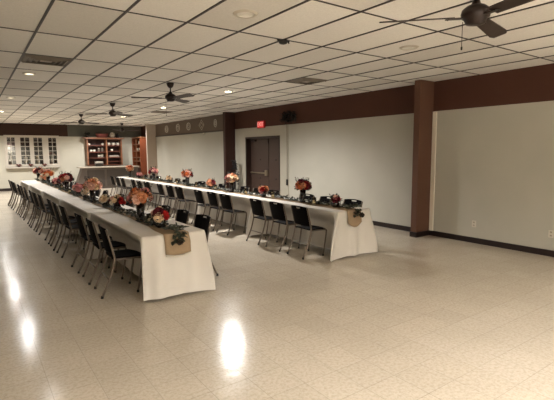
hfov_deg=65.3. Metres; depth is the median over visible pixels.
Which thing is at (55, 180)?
flower arrangement
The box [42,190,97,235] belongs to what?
tablecloth
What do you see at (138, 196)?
flower arrangement
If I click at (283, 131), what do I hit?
trim
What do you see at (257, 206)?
banquet chair
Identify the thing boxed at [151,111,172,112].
ceiling vent
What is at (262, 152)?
door
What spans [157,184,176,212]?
banquet chair
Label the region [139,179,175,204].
tablecloth
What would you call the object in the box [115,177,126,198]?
banquet chair
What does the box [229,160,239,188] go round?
potted plant
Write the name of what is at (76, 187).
flower arrangement
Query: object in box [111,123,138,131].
ceiling fan
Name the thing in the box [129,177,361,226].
table runner
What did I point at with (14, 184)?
banquet chair
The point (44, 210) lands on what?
banquet chair
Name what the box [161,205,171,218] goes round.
banquet chair
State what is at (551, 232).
wall outlet
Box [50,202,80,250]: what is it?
banquet chair
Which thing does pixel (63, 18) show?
ceiling
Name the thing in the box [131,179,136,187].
banquet chair
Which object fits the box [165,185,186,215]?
banquet chair
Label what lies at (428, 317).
floor
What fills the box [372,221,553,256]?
baseboard
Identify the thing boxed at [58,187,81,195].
leaf garland
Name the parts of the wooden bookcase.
panel, panel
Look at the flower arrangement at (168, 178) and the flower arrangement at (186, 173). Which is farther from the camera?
the flower arrangement at (168, 178)
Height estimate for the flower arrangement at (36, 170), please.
0.497 m
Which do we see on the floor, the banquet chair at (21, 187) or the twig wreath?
the banquet chair at (21, 187)
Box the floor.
[0,188,553,399]
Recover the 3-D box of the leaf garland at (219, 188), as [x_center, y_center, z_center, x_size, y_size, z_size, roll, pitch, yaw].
[-0.913,-0.214,9.777,0.307,0.077,2.278,-5,8,-35]
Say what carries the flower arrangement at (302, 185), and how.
on the table runner at (352, 221)
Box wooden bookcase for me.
[131,137,146,176]
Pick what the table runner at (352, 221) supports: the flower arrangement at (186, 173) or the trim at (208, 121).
the flower arrangement at (186, 173)
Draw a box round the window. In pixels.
[3,135,60,169]
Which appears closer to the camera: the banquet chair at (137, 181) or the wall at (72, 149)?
the banquet chair at (137, 181)
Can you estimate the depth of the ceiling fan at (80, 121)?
14.87 m
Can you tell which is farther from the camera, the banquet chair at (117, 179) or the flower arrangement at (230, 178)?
the banquet chair at (117, 179)
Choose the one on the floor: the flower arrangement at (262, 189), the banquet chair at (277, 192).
the banquet chair at (277, 192)
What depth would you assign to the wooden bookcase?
21.39 m
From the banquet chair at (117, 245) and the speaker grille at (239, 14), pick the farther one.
the banquet chair at (117, 245)
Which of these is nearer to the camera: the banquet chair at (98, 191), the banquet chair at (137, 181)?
the banquet chair at (98, 191)
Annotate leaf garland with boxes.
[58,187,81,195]
[84,196,114,207]
[110,207,188,245]
[145,178,174,182]
[175,181,208,187]
[211,186,260,195]
[267,194,361,216]
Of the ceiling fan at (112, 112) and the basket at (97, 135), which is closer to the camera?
the ceiling fan at (112, 112)
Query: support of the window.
in the wall at (72, 149)
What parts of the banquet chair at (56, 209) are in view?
leg, backrest, leg, seat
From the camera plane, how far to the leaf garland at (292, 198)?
7.33 m
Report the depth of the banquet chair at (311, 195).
8.75 m
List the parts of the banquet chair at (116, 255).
leg, backrest, leg, seat, leg, leg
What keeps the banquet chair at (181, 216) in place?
on the floor
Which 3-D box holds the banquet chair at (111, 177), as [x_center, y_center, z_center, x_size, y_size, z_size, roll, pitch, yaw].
[-5.923,-0.483,15.991,0.529,0.822,0.465,-5,8,-36]
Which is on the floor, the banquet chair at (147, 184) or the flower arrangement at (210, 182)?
the banquet chair at (147, 184)
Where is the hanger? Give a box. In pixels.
[277,39,289,44]
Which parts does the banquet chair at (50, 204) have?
leg, backrest, leg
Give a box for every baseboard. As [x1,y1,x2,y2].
[0,188,17,190]
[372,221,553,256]
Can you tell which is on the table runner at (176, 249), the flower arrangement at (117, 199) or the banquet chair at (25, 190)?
the flower arrangement at (117, 199)
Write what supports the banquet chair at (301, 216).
on the floor
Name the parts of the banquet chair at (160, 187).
backrest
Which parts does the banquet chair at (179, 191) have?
backrest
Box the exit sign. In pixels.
[257,120,264,128]
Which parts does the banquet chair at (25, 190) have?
leg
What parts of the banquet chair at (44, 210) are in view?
backrest, leg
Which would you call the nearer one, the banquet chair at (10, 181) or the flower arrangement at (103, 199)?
the flower arrangement at (103, 199)
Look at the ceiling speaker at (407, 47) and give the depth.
5.51 m
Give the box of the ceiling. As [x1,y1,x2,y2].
[0,0,553,126]
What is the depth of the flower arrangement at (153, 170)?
13.98 m
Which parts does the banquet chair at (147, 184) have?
backrest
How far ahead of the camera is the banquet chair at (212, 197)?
9.38 m
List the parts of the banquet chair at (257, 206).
leg, backrest, leg, seat, leg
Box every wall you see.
[0,123,133,188]
[141,63,553,250]
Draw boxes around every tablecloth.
[20,180,42,206]
[29,184,57,219]
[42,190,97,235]
[60,197,135,258]
[90,209,215,300]
[116,176,147,195]
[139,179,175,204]
[162,184,208,213]
[199,189,270,226]
[246,197,377,260]
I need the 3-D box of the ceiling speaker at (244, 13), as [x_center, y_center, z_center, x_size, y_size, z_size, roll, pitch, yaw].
[-0.302,-1.781,4.144,0.244,0.014,0.244,-5,8,-35]
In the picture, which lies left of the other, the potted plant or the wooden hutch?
the wooden hutch
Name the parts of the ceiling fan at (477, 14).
blade, blade, blade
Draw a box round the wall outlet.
[548,230,553,237]
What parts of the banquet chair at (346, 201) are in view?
backrest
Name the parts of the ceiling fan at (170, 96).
blade, blade, blade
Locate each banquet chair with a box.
[8,180,23,205]
[9,181,26,207]
[11,182,19,209]
[16,184,33,213]
[19,185,39,216]
[22,187,31,219]
[27,190,50,226]
[30,192,55,229]
[35,194,50,234]
[45,199,75,243]
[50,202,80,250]
[56,205,86,257]
[71,213,112,273]
[82,218,126,284]
[94,224,141,298]
[96,189,100,196]
[109,176,124,196]
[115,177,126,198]
[120,178,131,195]
[126,197,133,207]
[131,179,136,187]
[134,180,153,205]
[143,181,161,209]
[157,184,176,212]
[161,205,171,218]
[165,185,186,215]
[172,186,196,217]
[175,209,189,224]
[191,190,217,223]
[193,214,218,275]
[207,191,231,230]
[216,194,246,234]
[246,198,279,244]
[265,201,301,251]
[267,190,279,194]
[287,205,326,259]
[299,194,314,199]
[319,196,331,202]
[343,199,362,206]
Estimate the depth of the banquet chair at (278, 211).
7.44 m
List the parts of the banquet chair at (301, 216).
leg, backrest, leg, seat, leg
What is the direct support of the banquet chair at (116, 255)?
on the floor
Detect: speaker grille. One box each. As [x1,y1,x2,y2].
[237,12,253,17]
[402,47,415,49]
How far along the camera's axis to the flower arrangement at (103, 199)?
7.25 m
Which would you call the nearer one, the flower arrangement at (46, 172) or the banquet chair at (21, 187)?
the banquet chair at (21, 187)
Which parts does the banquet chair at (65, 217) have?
leg, backrest, leg, seat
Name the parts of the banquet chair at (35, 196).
backrest, leg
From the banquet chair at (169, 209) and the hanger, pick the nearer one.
the hanger
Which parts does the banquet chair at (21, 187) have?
leg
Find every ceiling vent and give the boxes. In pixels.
[20,54,71,66]
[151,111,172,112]
[286,77,326,84]
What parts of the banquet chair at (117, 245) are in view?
leg, backrest, leg, seat, leg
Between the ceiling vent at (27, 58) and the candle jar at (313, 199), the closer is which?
the ceiling vent at (27, 58)
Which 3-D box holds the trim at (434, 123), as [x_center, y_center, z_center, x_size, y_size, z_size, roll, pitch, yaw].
[3.053,-0.548,8.451,0.030,2.320,0.080,-5,8,-35]
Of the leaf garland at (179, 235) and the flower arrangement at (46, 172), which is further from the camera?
the flower arrangement at (46, 172)
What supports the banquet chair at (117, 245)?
on the floor
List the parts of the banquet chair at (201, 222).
backrest, leg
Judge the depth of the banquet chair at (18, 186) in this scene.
11.94 m
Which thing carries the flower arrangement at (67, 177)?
on the table runner at (176, 249)
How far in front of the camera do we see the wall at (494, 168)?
8.26 m
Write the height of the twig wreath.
0.429 m
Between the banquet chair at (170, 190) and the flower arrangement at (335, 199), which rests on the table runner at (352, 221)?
the flower arrangement at (335, 199)
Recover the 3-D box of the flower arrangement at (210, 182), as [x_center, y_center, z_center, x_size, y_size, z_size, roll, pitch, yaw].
[-1.643,-0.417,10.750,0.288,0.281,0.255,0,6,6]
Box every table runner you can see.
[39,181,191,257]
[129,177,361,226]
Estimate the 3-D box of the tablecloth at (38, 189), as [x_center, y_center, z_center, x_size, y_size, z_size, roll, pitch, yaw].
[-6.165,0.008,11.869,0.925,0.738,2.426,-5,8,-35]
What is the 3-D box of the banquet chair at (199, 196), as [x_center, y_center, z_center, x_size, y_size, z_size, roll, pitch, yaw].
[-1.678,0.159,10.053,0.529,0.822,0.465,-5,8,-34]
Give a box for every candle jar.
[146,213,151,223]
[311,197,315,204]
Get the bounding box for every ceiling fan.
[61,114,99,123]
[86,103,133,116]
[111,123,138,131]
[131,83,194,115]
[379,0,534,49]
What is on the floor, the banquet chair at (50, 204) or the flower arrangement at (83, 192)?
the banquet chair at (50, 204)
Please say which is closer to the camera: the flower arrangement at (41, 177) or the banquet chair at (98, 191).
the banquet chair at (98, 191)
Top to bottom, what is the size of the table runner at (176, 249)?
0.278 m
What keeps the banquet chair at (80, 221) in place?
on the floor
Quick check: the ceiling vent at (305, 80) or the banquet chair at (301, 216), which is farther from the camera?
the ceiling vent at (305, 80)
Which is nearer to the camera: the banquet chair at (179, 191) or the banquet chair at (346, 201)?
the banquet chair at (346, 201)
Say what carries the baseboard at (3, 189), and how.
attached to the wall at (72, 149)
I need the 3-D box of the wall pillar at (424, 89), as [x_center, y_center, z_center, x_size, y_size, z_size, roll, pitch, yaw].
[2.826,-0.780,8.405,0.420,2.995,0.130,-5,8,-35]
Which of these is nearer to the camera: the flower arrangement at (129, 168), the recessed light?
the recessed light
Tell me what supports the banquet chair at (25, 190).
on the floor
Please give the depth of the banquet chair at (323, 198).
8.33 m
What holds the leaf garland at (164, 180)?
on the table runner at (352, 221)
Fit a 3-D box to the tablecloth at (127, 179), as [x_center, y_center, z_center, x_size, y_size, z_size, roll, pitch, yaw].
[-5.143,-0.443,15.799,0.878,0.733,2.518,-5,8,-35]
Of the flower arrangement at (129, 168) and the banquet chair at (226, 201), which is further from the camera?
the flower arrangement at (129, 168)
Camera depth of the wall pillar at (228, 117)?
14.52 m
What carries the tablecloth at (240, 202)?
on the folding table
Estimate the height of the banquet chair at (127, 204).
0.822 m
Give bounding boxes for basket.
[96,132,107,137]
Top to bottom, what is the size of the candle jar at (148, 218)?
0.125 m
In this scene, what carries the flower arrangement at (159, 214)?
on the table runner at (176, 249)
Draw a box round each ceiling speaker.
[233,9,257,18]
[399,45,418,49]
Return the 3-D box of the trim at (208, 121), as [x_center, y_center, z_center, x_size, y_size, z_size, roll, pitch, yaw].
[-3.655,-3.019,17.678,0.012,0.540,7.420,-5,8,-35]
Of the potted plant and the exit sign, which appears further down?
the potted plant
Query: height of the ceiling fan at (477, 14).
0.542 m
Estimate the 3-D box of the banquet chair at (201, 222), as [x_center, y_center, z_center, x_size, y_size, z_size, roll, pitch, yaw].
[-1.141,0.626,5.870,0.529,0.822,0.465,-5,8,-37]
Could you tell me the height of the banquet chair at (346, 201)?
0.822 m
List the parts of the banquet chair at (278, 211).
leg, backrest, seat, leg, leg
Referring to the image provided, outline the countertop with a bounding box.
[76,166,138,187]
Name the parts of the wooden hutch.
panel, crown, panel, panel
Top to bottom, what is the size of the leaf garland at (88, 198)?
0.072 m
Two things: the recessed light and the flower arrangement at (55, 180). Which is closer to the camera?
the recessed light
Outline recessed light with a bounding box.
[22,72,35,74]
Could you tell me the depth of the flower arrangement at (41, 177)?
13.39 m
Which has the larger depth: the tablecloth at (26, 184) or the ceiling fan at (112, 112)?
the tablecloth at (26, 184)
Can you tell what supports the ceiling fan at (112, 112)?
hanging from the ceiling
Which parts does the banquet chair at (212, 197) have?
backrest, leg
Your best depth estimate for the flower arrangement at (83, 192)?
8.51 m
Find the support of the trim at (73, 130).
attached to the wall at (72, 149)
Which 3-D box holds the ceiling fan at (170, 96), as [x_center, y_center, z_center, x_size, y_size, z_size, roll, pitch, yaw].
[-2.199,-1.926,8.281,1.126,0.622,1.300,-2,7,-15]
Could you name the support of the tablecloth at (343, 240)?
on the folding table
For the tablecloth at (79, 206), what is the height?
0.738 m
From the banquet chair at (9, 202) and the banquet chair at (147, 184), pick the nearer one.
the banquet chair at (147, 184)
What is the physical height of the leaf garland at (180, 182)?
0.075 m
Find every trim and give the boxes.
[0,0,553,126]
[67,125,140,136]
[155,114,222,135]
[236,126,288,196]
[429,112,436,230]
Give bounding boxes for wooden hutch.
[81,137,123,165]
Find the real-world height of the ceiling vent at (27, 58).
0.034 m
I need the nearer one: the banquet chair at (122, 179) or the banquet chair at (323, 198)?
the banquet chair at (323, 198)
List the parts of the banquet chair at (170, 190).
backrest, leg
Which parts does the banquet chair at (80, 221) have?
leg, backrest, leg, seat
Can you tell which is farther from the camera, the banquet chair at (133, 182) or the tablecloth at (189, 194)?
the banquet chair at (133, 182)
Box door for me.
[245,135,279,192]
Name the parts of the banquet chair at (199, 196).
backrest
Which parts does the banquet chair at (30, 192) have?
leg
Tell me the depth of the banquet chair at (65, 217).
7.03 m
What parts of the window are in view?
pane, pane, sill, pane, pane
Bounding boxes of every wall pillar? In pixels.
[145,124,157,177]
[223,112,235,189]
[411,80,433,231]
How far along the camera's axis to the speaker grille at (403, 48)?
5.57 m
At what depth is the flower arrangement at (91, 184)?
7.92 m
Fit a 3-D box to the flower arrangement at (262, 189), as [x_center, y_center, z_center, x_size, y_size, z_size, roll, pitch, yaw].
[-0.263,-0.202,8.829,0.250,0.266,0.255,-1,7,-10]
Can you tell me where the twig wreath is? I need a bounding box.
[279,110,296,124]
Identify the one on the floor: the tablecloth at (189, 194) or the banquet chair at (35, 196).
the banquet chair at (35, 196)
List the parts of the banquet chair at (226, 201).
leg, backrest, leg, seat, leg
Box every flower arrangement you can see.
[32,166,42,180]
[38,175,46,180]
[41,168,54,182]
[51,176,61,187]
[57,171,74,190]
[71,181,82,193]
[80,188,89,198]
[82,176,102,201]
[99,194,109,206]
[108,194,125,210]
[124,183,152,219]
[125,165,133,176]
[148,166,158,180]
[149,205,170,227]
[165,175,171,182]
[181,168,192,185]
[206,178,215,188]
[224,172,238,191]
[258,184,268,196]
[294,177,311,202]
[329,193,342,206]
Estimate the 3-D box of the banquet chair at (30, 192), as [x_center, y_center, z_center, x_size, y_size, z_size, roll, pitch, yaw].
[-5.609,0.167,10.204,0.529,0.822,0.465,-5,8,-34]
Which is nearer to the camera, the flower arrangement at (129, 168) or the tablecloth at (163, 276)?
the tablecloth at (163, 276)
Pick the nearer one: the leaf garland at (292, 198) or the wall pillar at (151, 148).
the leaf garland at (292, 198)

